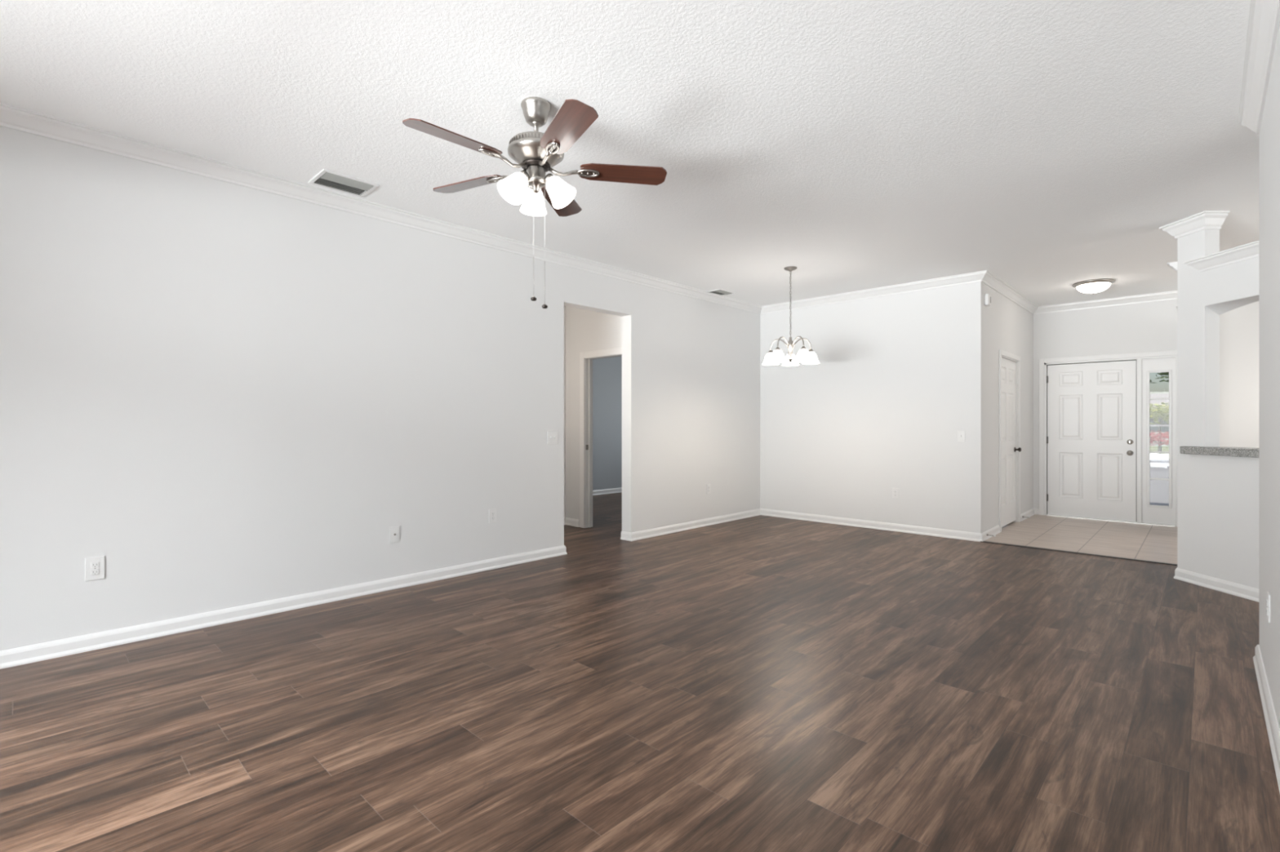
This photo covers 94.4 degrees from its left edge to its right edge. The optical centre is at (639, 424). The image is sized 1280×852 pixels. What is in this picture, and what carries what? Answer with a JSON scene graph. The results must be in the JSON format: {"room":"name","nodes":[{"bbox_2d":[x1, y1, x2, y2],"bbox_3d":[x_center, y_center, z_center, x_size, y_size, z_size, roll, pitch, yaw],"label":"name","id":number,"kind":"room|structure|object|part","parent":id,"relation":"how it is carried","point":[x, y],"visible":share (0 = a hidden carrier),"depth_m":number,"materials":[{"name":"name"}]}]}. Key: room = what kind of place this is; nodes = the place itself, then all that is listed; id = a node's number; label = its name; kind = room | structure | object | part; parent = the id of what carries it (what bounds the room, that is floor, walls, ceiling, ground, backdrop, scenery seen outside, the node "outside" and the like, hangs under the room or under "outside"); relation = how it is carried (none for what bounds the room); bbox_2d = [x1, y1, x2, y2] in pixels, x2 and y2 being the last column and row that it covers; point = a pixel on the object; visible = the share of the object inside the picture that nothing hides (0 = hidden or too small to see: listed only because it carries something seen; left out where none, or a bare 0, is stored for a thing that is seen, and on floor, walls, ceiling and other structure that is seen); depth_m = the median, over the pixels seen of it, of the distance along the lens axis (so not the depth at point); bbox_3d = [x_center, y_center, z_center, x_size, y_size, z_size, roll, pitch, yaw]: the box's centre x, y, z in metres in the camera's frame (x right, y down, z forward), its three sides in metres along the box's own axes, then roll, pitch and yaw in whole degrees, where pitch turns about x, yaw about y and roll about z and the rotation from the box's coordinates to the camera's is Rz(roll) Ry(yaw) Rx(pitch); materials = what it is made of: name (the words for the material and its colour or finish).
{"room":"empty living room","nodes":[
{"label":"empty living room","id":0,"kind":"room"},
{"bbox_2d":[0,126,759,650],"bbox_3d":[-1.408,-0.182,4.910,0.140,2.785,8.855,0,0,44],"label":"wall","id":1,"kind":"structure","parent":0,"point":[224,394],"depth_m":3.83,"materials":[{"name":"white paint"}]},
{"bbox_2d":[84,555,105,581],"bbox_3d":[-2.940,0.775,3.198,0.010,0.124,0.080,0,0,44],"label":"wall outlet","id":2,"kind":"object","parent":1,"relation":"attached to","point":[95,567],"visible":1,"depth_m":3.20,"materials":[{"name":"white plastic"}]},
{"bbox_2d":[90,561,98,568],"bbox_3d":[-2.938,0.755,3.196,0.004,0.029,0.033,0,0,44],"label":"receptacle","id":3,"kind":"object","parent":2,"relation":"attached to","point":[93,564],"depth_m":3.19,"materials":[{"name":"white plastic"}]},
{"bbox_2d":[90,568,98,575],"bbox_3d":[-2.938,0.794,3.196,0.004,0.029,0.033,0,0,44],"label":"receptacle","id":4,"kind":"object","parent":2,"relation":"attached to","point":[93,571],"depth_m":3.19,"materials":[{"name":"white plastic"}]},
{"bbox_2d":[0,545,567,669],"bbox_3d":[-2.547,1.167,3.703,0.161,0.085,5.235,0,0,44],"label":"baseboard","id":5,"kind":"structure","parent":1,"relation":"attached to","point":[17,656],"depth_m":3.67,"materials":[{"name":"white paint"}]},
{"bbox_2d":[389,525,399,542],"bbox_3d":[-1.808,0.810,4.376,0.018,0.118,0.074,0,0,44],"label":"outlet","id":6,"kind":"object","parent":1,"relation":"attached to","point":[394,531],"visible":1,"depth_m":4.38,"materials":[{"name":"white plastic"}]},
{"bbox_2d":[488,508,496,523],"bbox_3d":[-1.237,0.765,4.980,0.010,0.118,0.074,0,0,44],"label":"wall outlet","id":7,"kind":"object","parent":1,"relation":"attached to","point":[492,513],"visible":1,"depth_m":4.98,"materials":[{"name":"white plastic"}]},
{"bbox_2d":[547,431,557,444],"bbox_3d":[-0.797,0.120,5.433,0.021,0.118,0.116,0,0,44],"label":"light switch","id":8,"kind":"object","parent":1,"relation":"attached to","point":[552,436],"visible":1,"depth_m":5.43,"materials":[{"name":"white plastic"}]},
{"bbox_2d":[0,102,1177,314],"bbox_3d":[0.443,-1.531,5.684,11.950,0.088,3.131,0,0,-25],"label":"trim","id":9,"kind":"structure","parent":1,"relation":"attached to","point":[13,117],"depth_m":4.44,"materials":[{"name":"white paint"}]},
{"bbox_2d":[620,508,760,541],"bbox_3d":[0.713,1.167,7.115,0.161,0.085,2.496,0,0,44],"label":"baseboard","id":10,"kind":"structure","parent":1,"relation":"attached to","point":[641,535],"depth_m":6.82,"materials":[{"name":"white paint"}]},
{"bbox_2d":[706,484,710,493],"bbox_3d":[0.828,0.773,7.142,0.010,0.118,0.074,0,0,44],"label":"wall outlet","id":11,"kind":"object","parent":1,"relation":"attached to","point":[708,485],"visible":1,"depth_m":7.13,"materials":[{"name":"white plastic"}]},
{"bbox_2d":[564,306,565,517],"bbox_3d":[-1.111,-0.182,6.234,1.260,2.785,1.680,0,0,44],"label":"wall","id":12,"kind":"structure","parent":0,"point":[564,306],"depth_m":7.18,"materials":[{"name":"white paint"}]},
{"bbox_2d":[565,306,622,519],"bbox_3d":[-1.162,-0.182,7.527,3.120,2.785,0.120,0,0,44],"label":"wall","id":13,"kind":"structure","parent":0,"point":[586,331],"depth_m":7.06,"materials":[{"name":"white paint"}]},
{"bbox_2d":[564,517,579,527],"bbox_3d":[-1.346,1.167,6.542,0.255,0.085,1.560,0,0,44],"label":"baseboard","id":14,"kind":"structure","parent":13,"relation":"attached to","point":[569,522],"depth_m":7.09,"materials":[{"name":"white paint"}]},
{"bbox_2d":[579,346,622,528],"bbox_3d":[-0.350,0.177,6.741,0.870,2.065,0.137,0,0,44],"label":"door frame","id":15,"kind":"structure","parent":13,"relation":"in","point":[586,358],"depth_m":6.97,"materials":[{"name":"white paint"}]},
{"bbox_2d":[592,356,622,490],"bbox_3d":[0.159,-0.182,8.997,3.240,2.785,4.070,0,0,44],"label":"wall","id":16,"kind":"structure","parent":0,"point":[606,372],"depth_m":10.41,"materials":[{"name":"grey paint"}]},
{"bbox_2d":[592,487,622,495],"bbox_3d":[-0.928,1.167,10.015,0.021,0.085,3.800,0,0,44],"label":"baseboard","id":17,"kind":"structure","parent":16,"relation":"attached to","point":[611,491],"depth_m":10.38,"materials":[{"name":"white paint"}]},
{"bbox_2d":[0,0,1258,306],"bbox_3d":[1.104,-1.650,4.304,11.150,0.150,11.450,0,0,44],"label":"ceiling","id":18,"kind":"structure","parent":0,"point":[1046,148],"depth_m":2.95,"materials":[{"name":"white paint"}]},
{"bbox_2d":[307,168,378,197],"bbox_3d":[-1.931,-1.567,3.864,0.288,0.015,0.338,0,0,44],"label":"ceiling vent","id":19,"kind":"object","parent":18,"relation":"in","point":[327,179],"visible":1,"depth_m":3.85,"materials":[{"name":"white plastic"}]},
{"bbox_2d":[402,97,666,308],"bbox_3d":[-0.547,-1.077,2.885,1.257,0.995,1.206,0,0,44],"label":"ceiling fan","id":20,"kind":"object","parent":18,"relation":"hanging from","point":[536,153],"visible":1,"depth_m":2.87,"materials":[{"name":"silver metal"}]},
{"bbox_3d":[-0.817,-1.263,2.611,0.435,0.006,0.144,0,12,-45],"label":"blade","id":21,"kind":"part","parent":20,"relation":"part of","materials":[{"name":"brown wood"}]},
{"bbox_3d":[-0.897,-1.263,3.114,0.435,0.006,0.144,0,12,27],"label":"blade","id":22,"kind":"part","parent":20,"relation":"part of","materials":[{"name":"brown wood"}]},
{"bbox_3d":[-0.603,-1.134,2.826,0.139,0.151,0.149,0,0,44],"label":"lamp shade","id":23,"kind":"part","parent":20,"relation":"part of","materials":[{"name":"white glass"}]},
{"bbox_3d":[-0.589,-1.152,2.839,0.051,0.063,0.060,0,0,44],"label":"bulb","id":24,"kind":"part","parent":20,"relation":"part of","materials":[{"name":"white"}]},
{"bbox_3d":[-0.560,-1.201,2.869,0.054,0.050,0.060,0,0,44],"label":"light arm","id":25,"kind":"part","parent":20,"relation":"part of","materials":[{"name":"silver metal"}]},
{"bbox_3d":[-0.515,-1.002,2.871,0.002,0.375,0.002,0,0,-24],"label":"pull chain","id":26,"kind":"part","parent":20,"relation":"part of","materials":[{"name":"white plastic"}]},
{"bbox_3d":[-0.515,-0.714,2.871,0.002,0.203,0.002,0,0,44],"label":"cord","id":27,"kind":"part","parent":20,"relation":"part of","materials":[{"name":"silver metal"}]},
{"bbox_3d":[-0.542,-1.134,3.050,0.145,0.151,0.136,0,0,44],"label":"lamp shade","id":28,"kind":"part","parent":20,"relation":"part of","materials":[{"name":"white glass"}]},
{"bbox_3d":[-0.473,-1.002,2.947,0.002,0.375,0.002,0,0,36],"label":"pull chain","id":29,"kind":"part","parent":20,"relation":"part of","materials":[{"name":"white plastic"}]},
{"bbox_3d":[-0.473,-0.703,2.947,0.002,0.225,0.002,0,0,44],"label":"cord","id":30,"kind":"part","parent":20,"relation":"part of","materials":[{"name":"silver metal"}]},
{"bbox_3d":[-0.444,-1.201,2.900,0.060,0.050,0.053,0,0,44],"label":"light arm","id":31,"kind":"part","parent":20,"relation":"part of","materials":[{"name":"silver metal"}]},
{"bbox_3d":[-0.378,-1.134,2.888,0.146,0.151,0.135,0,0,44],"label":"lamp shade","id":32,"kind":"part","parent":20,"relation":"part of","materials":[{"name":"white glass"}]},
{"bbox_3d":[-0.444,-1.263,3.344,0.144,0.006,0.435,-12,-2,9],"label":"blade","id":33,"kind":"part","parent":20,"relation":"part of","materials":[{"name":"brown wood"}]},
{"bbox_3d":[-0.315,-1.263,2.532,0.144,0.006,0.435,13,-6,-26],"label":"blade","id":34,"kind":"part","parent":20,"relation":"part of","materials":[{"name":"brown wood"}]},
{"bbox_3d":[-0.084,-1.263,2.985,0.435,0.006,0.144,0,-12,-9],"label":"blade","id":35,"kind":"part","parent":20,"relation":"part of","materials":[{"name":"brown wood"}]},
{"bbox_2d":[706,288,733,295],"bbox_3d":[0.956,-1.567,7.026,0.195,0.015,0.270,0,0,44],"label":"ceiling vent","id":36,"kind":"object","parent":18,"relation":"in","point":[720,291],"visible":1,"depth_m":7.00,"materials":[{"name":"white plastic"}]},
{"bbox_2d":[762,266,819,366],"bbox_3d":[1.498,-1.097,5.950,0.565,0.957,0.559,0,0,44],"label":"chandelier","id":37,"kind":"object","parent":18,"relation":"hanging from","point":[804,356],"visible":1,"depth_m":5.93,"materials":[{"name":"white glass"}]},
{"bbox_3d":[1.336,-0.678,6.065,0.172,0.119,0.172,0,0,44],"label":"lamp shade","id":38,"kind":"part","parent":37,"relation":"part of","materials":[{"name":"white glass"}]},
{"bbox_3d":[1.353,-0.678,5.821,0.171,0.119,0.171,0,0,44],"label":"lamp shade","id":39,"kind":"part","parent":37,"relation":"part of","materials":[{"name":"white glass"}]},
{"bbox_3d":[1.414,-0.813,6.016,0.196,0.125,0.012,0,0,32],"label":"arm","id":40,"kind":"part","parent":37,"relation":"part of","materials":[{"name":"silver metal"}]},
{"bbox_3d":[1.423,-0.812,5.880,0.195,0.125,0.012,0,0,-40],"label":"arm","id":41,"kind":"part","parent":37,"relation":"part of","materials":[{"name":"silver metal"}]},
{"bbox_3d":[1.563,-0.678,6.156,0.172,0.119,0.172,0,0,44],"label":"lamp shade","id":42,"kind":"part","parent":37,"relation":"part of","materials":[{"name":"white glass"}]},
{"bbox_3d":[1.512,-1.213,5.955,0.015,0.668,0.015,0,0,44],"label":"chain","id":43,"kind":"part","parent":37,"relation":"part of","materials":[{"name":"silver metal"}]},
{"bbox_3d":[1.556,-0.813,5.846,0.012,0.125,0.195,0,0,-22],"label":"arm","id":44,"kind":"part","parent":37,"relation":"part of","materials":[{"name":"silver metal"}]},
{"bbox_3d":[1.629,-0.812,5.962,0.195,0.125,0.012,0,0,-4],"label":"arm","id":45,"kind":"part","parent":37,"relation":"part of","materials":[{"name":"silver metal"}]},
{"bbox_3d":[1.590,-0.678,5.761,0.172,0.119,0.172,0,0,44],"label":"lamp shade","id":46,"kind":"part","parent":37,"relation":"part of","materials":[{"name":"white glass"}]},
{"bbox_3d":[1.720,-0.678,5.968,0.172,0.119,0.172,0,0,44],"label":"lamp shade","id":47,"kind":"part","parent":37,"relation":"part of","materials":[{"name":"white glass"}]},
{"bbox_2d":[1072,278,1115,294],"bbox_3d":[5.024,-1.511,6.569,0.380,0.128,0.380,0,0,44],"label":"flush ceiling light","id":48,"kind":"object","parent":18,"relation":"attached to","point":[1095,286],"visible":1,"depth_m":6.47,"materials":[{"name":"white glass"}]},
{"bbox_2d":[0,492,1279,851],"bbox_3d":[1.060,1.268,4.257,11.150,0.124,11.320,0,0,44],"label":"floor","id":49,"kind":"structure","parent":0,"point":[761,683],"depth_m":2.50,"materials":[{"name":"brown wood"}]},
{"bbox_2d":[980,541,1177,565],"bbox_3d":[4.085,1.206,5.614,1.530,0.007,0.038,0,0,44],"label":"trim","id":50,"kind":"structure","parent":49,"relation":"on","point":[980,541],"depth_m":5.53,"materials":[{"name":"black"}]},
{"bbox_2d":[760,283,968,532],"bbox_3d":[2.574,-0.182,7.146,2.530,2.785,0.120,0,0,44],"label":"wall","id":51,"kind":"structure","parent":0,"point":[884,406],"depth_m":6.94,"materials":[{"name":"white paint"}]},
{"bbox_2d":[760,508,1000,542],"bbox_3d":[2.827,1.167,7.301,2.661,0.085,0.736,0,0,44],"label":"baseboard","id":52,"kind":"structure","parent":51,"relation":"attached to","point":[972,536],"depth_m":6.79,"materials":[{"name":"white paint"}]},
{"bbox_2d":[892,488,898,498],"bbox_3d":[2.904,0.778,6.741,0.074,0.118,0.010,0,0,44],"label":"wall outlet","id":53,"kind":"object","parent":51,"relation":"attached to","point":[895,491],"visible":1,"depth_m":6.74,"materials":[{"name":"white plastic"}]},
{"bbox_2d":[957,431,964,442],"bbox_3d":[3.393,0.122,6.266,0.074,0.118,0.021,0,0,44],"label":"light switch","id":54,"kind":"object","parent":51,"relation":"attached to","point":[961,434],"visible":1,"depth_m":6.27,"materials":[{"name":"white plastic"}]},
{"bbox_2d":[968,281,1033,533],"bbox_3d":[4.377,-0.182,7.114,0.120,2.785,2.565,0,0,44],"label":"wall","id":55,"kind":"structure","parent":0,"point":[1003,325],"depth_m":6.42,"materials":[{"name":"white paint"}]},
{"bbox_2d":[984,293,991,306],"bbox_3d":[3.671,-1.318,6.258,0.042,0.120,0.102,0,0,44],"label":"sensor","id":56,"kind":"object","parent":55,"relation":"attached to","point":[987,296],"visible":1,"depth_m":6.23,"materials":[{"name":"white plastic"}]},
{"bbox_2d":[999,349,1020,532],"bbox_3d":[4.351,0.181,7.067,0.127,2.058,0.996,0,0,44],"label":"trim","id":57,"kind":"structure","parent":55,"relation":"attached to","point":[1003,354],"depth_m":7.34,"materials":[{"name":"white paint"}]},
{"bbox_2d":[1001,357,1021,527],"bbox_3d":[4.378,0.202,7.033,0.105,1.960,0.865,0,0,44],"label":"door","id":58,"kind":"structure","parent":55,"relation":"in","point":[1008,366],"depth_m":7.09,"materials":[{"name":"white paint"}]},
{"bbox_3d":[4.647,0.305,7.288,0.070,0.060,0.060,0,0,44],"label":"knob","id":59,"kind":"part","parent":58,"relation":"part of","materials":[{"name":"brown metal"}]},
{"bbox_2d":[1020,508,1039,521],"bbox_3d":[5.048,1.167,7.679,0.070,0.085,0.820,0,0,44],"label":"baseboard","id":60,"kind":"structure","parent":55,"relation":"attached to","point":[1032,512],"depth_m":7.78,"materials":[{"name":"white paint"}]},
{"bbox_2d":[1033,298,1258,508],"bbox_3d":[7.155,-0.182,6.338,5.210,2.785,0.150,0,0,44],"label":"wall","id":61,"kind":"structure","parent":0,"point":[1148,326],"depth_m":7.17,"materials":[{"name":"white paint"}]},
{"bbox_2d":[1046,360,1136,522],"bbox_3d":[5.754,0.204,7.590,0.933,2.004,0.112,0,0,44],"label":"door","id":62,"kind":"structure","parent":61,"relation":"in","point":[1091,437],"depth_m":7.57,"materials":[{"name":"white paint"}]},
{"bbox_3d":[6.029,0.348,7.297,0.064,0.064,0.068,0,0,44],"label":"knob","id":63,"kind":"part","parent":62,"relation":"part of","materials":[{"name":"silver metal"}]},
{"bbox_2d":[1039,350,1177,527],"bbox_3d":[5.905,0.165,7.498,1.420,2.090,0.138,0,0,44],"label":"trim","id":64,"kind":"structure","parent":61,"relation":"attached to","point":[1043,363],"depth_m":7.50,"materials":[{"name":"white paint"}]},
{"bbox_2d":[1045,514,1175,527],"bbox_3d":[5.906,1.201,7.489,1.276,0.014,0.150,0,0,44],"label":"trim","id":65,"kind":"structure","parent":61,"relation":"attached to","point":[1046,514],"depth_m":7.41,"materials":[{"name":"white wood"}]},
{"bbox_2d":[1142,357,1175,525],"bbox_3d":[6.254,0.196,7.151,0.307,1.996,0.056,0,0,44],"label":"window","id":66,"kind":"structure","parent":61,"relation":"in","point":[1156,514],"depth_m":7.15,"materials":[{"name":"white paint"}]},
{"bbox_3d":[6.245,0.170,7.130,0.228,1.654,0.012,0,0,44],"label":"frame","id":67,"kind":"part","parent":66,"relation":"part of","materials":[{"name":"white paint"}]},
{"bbox_2d":[1177,229,1258,589],"bbox_3d":[4.302,-0.182,3.788,0.112,2.785,1.750,0,0,-1],"label":"wall","id":68,"kind":"structure","parent":0,"point":[1218,495],"depth_m":4.44,"materials":[{"name":"white paint"}]},
{"bbox_2d":[1167,261,1177,272],"bbox_3d":[4.263,-1.246,4.734,0.076,0.088,0.105,0,0,44],"label":"trim","id":69,"kind":"structure","parent":68,"relation":"attached to","point":[1173,265],"depth_m":4.70,"materials":[{"name":"white paint"}]},
{"bbox_2d":[1159,210,1230,239],"bbox_3d":[4.247,-1.520,4.551,0.188,0.110,0.374,0,0,-1],"label":"trim","id":70,"kind":"structure","parent":68,"relation":"attached to","point":[1206,220],"depth_m":4.46,"materials":[{"name":"white paint"}]},
{"bbox_2d":[1173,568,1258,602],"bbox_3d":[4.237,1.167,3.838,0.119,0.085,1.851,0,0,2],"label":"baseboard","id":71,"kind":"structure","parent":68,"relation":"attached to","point":[1251,593],"depth_m":4.33,"materials":[{"name":"white paint"}]},
{"bbox_2d":[1179,446,1258,457],"bbox_3d":[4.322,0.194,3.903,0.267,0.058,1.372,0,0,-1],"label":"countertop","id":72,"kind":"structure","parent":68,"relation":"attached to","point":[1253,452],"depth_m":4.28,"materials":[{"name":"grey stone"}]},
{"bbox_2d":[1182,240,1258,271],"bbox_3d":[4.265,-1.198,3.724,0.188,0.088,1.624,0,0,-1],"label":"trim","id":73,"kind":"structure","parent":68,"relation":"attached to","point":[1249,251],"depth_m":4.24,"materials":[{"name":"white paint"}]},
{"bbox_2d":[1258,21,1279,730],"bbox_3d":[2.602,-0.182,2.354,0.120,2.785,1.760,0,0,44],"label":"wall","id":74,"kind":"structure","parent":0,"point":[1269,131],"depth_m":2.56,"materials":[{"name":"white paint"}]},
{"bbox_2d":[1238,0,1279,134],"bbox_3d":[2.531,-1.531,2.422,0.076,0.088,1.760,0,0,44],"label":"trim","id":75,"kind":"structure","parent":74,"relation":"attached to","point":[1264,15],"depth_m":2.48,"materials":[{"name":"white paint"}]},
{"bbox_2d":[1253,644,1279,792],"bbox_3d":[2.595,1.167,2.362,0.141,0.085,1.802,0,0,44],"label":"baseboard","id":76,"kind":"structure","parent":74,"relation":"attached to","point":[1272,725],"depth_m":2.40,"materials":[{"name":"white paint"}]},
{"bbox_2d":[1266,591,1270,622],"bbox_3d":[2.673,0.775,2.522,0.010,0.118,0.074,0,0,44],"label":"wall outlet","id":77,"kind":"object","parent":74,"relation":"attached to","point":[1268,599],"visible":1,"depth_m":2.50,"materials":[{"name":"white plastic"}]},
{"label":"outside","id":78,"kind":"structure","parent":0,"visible":0},
{"bbox_2d":[1150,466,1168,503],"bbox_3d":[12.195,1.375,14.211,10.000,0.070,12.600,0,0,44],"label":"driveway","id":79,"kind":"structure","parent":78,"point":[1159,489],"depth_m":12.98,"materials":[{"name":"grey concrete"}]},
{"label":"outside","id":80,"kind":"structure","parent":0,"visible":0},
{"bbox_2d":[1150,446,1168,458],"bbox_3d":[27.495,1.485,28.776,80.000,0.250,60.400,0,0,44],"label":"ground","id":81,"kind":"structure","parent":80,"point":[1153,455],"depth_m":28.24,"materials":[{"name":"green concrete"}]},
{"bbox_2d":[1150,372,1168,382],"bbox_3d":[12.865,-1.365,13.970,5.003,5.457,3.863,0,0,44],"label":"tree","id":82,"kind":"object","parent":81,"relation":"on","point":[1166,374],"visible":0.02,"depth_m":14.39,"materials":[{"name":"green plant"}]},
{"bbox_2d":[1150,402,1168,455],"bbox_3d":[22.744,0.186,25.981,3.252,2.354,1.372,0,0,44],"label":"shrub","id":83,"kind":"object","parent":81,"relation":"on","point":[1159,412],"visible":0.34,"depth_m":25.87,"materials":[{"name":"green plant"}]},
{"bbox_2d":[1150,393,1168,446],"bbox_3d":[35.135,-0.390,41.116,19.200,3.500,9.200,0,0,44],"label":"house","id":84,"kind":"structure","parent":81,"relation":"on","point":[1153,428],"depth_m":37.89,"materials":[{"name":"white paint"}]},
{"bbox_2d":[1150,431,1168,457],"bbox_3d":[21.469,0.801,24.456,2.504,1.127,0.910,0,0,44],"label":"flowering bush","id":85,"kind":"object","parent":81,"relation":"on","point":[1153,438],"visible":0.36,"depth_m":24.42,"materials":[{"name":"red plant"}]},
{"bbox_2d":[1150,502,1168,506],"bbox_3d":[7.165,1.290,8.368,3.600,0.120,2.800,0,0,44],"label":"porch","id":86,"kind":"object","parent":81,"relation":"on","point":[1151,504],"depth_m":9.21,"materials":[{"name":"grey concrete"}]},
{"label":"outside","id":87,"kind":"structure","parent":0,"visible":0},
{"bbox_2d":[1150,458,1168,467],"bbox_3d":[19.343,1.370,20.245,80.000,0.080,6.000,0,0,44],"label":"road","id":88,"kind":"structure","parent":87,"point":[1153,462],"depth_m":20.56,"materials":[{"name":"grey asphalt"}]}
]}

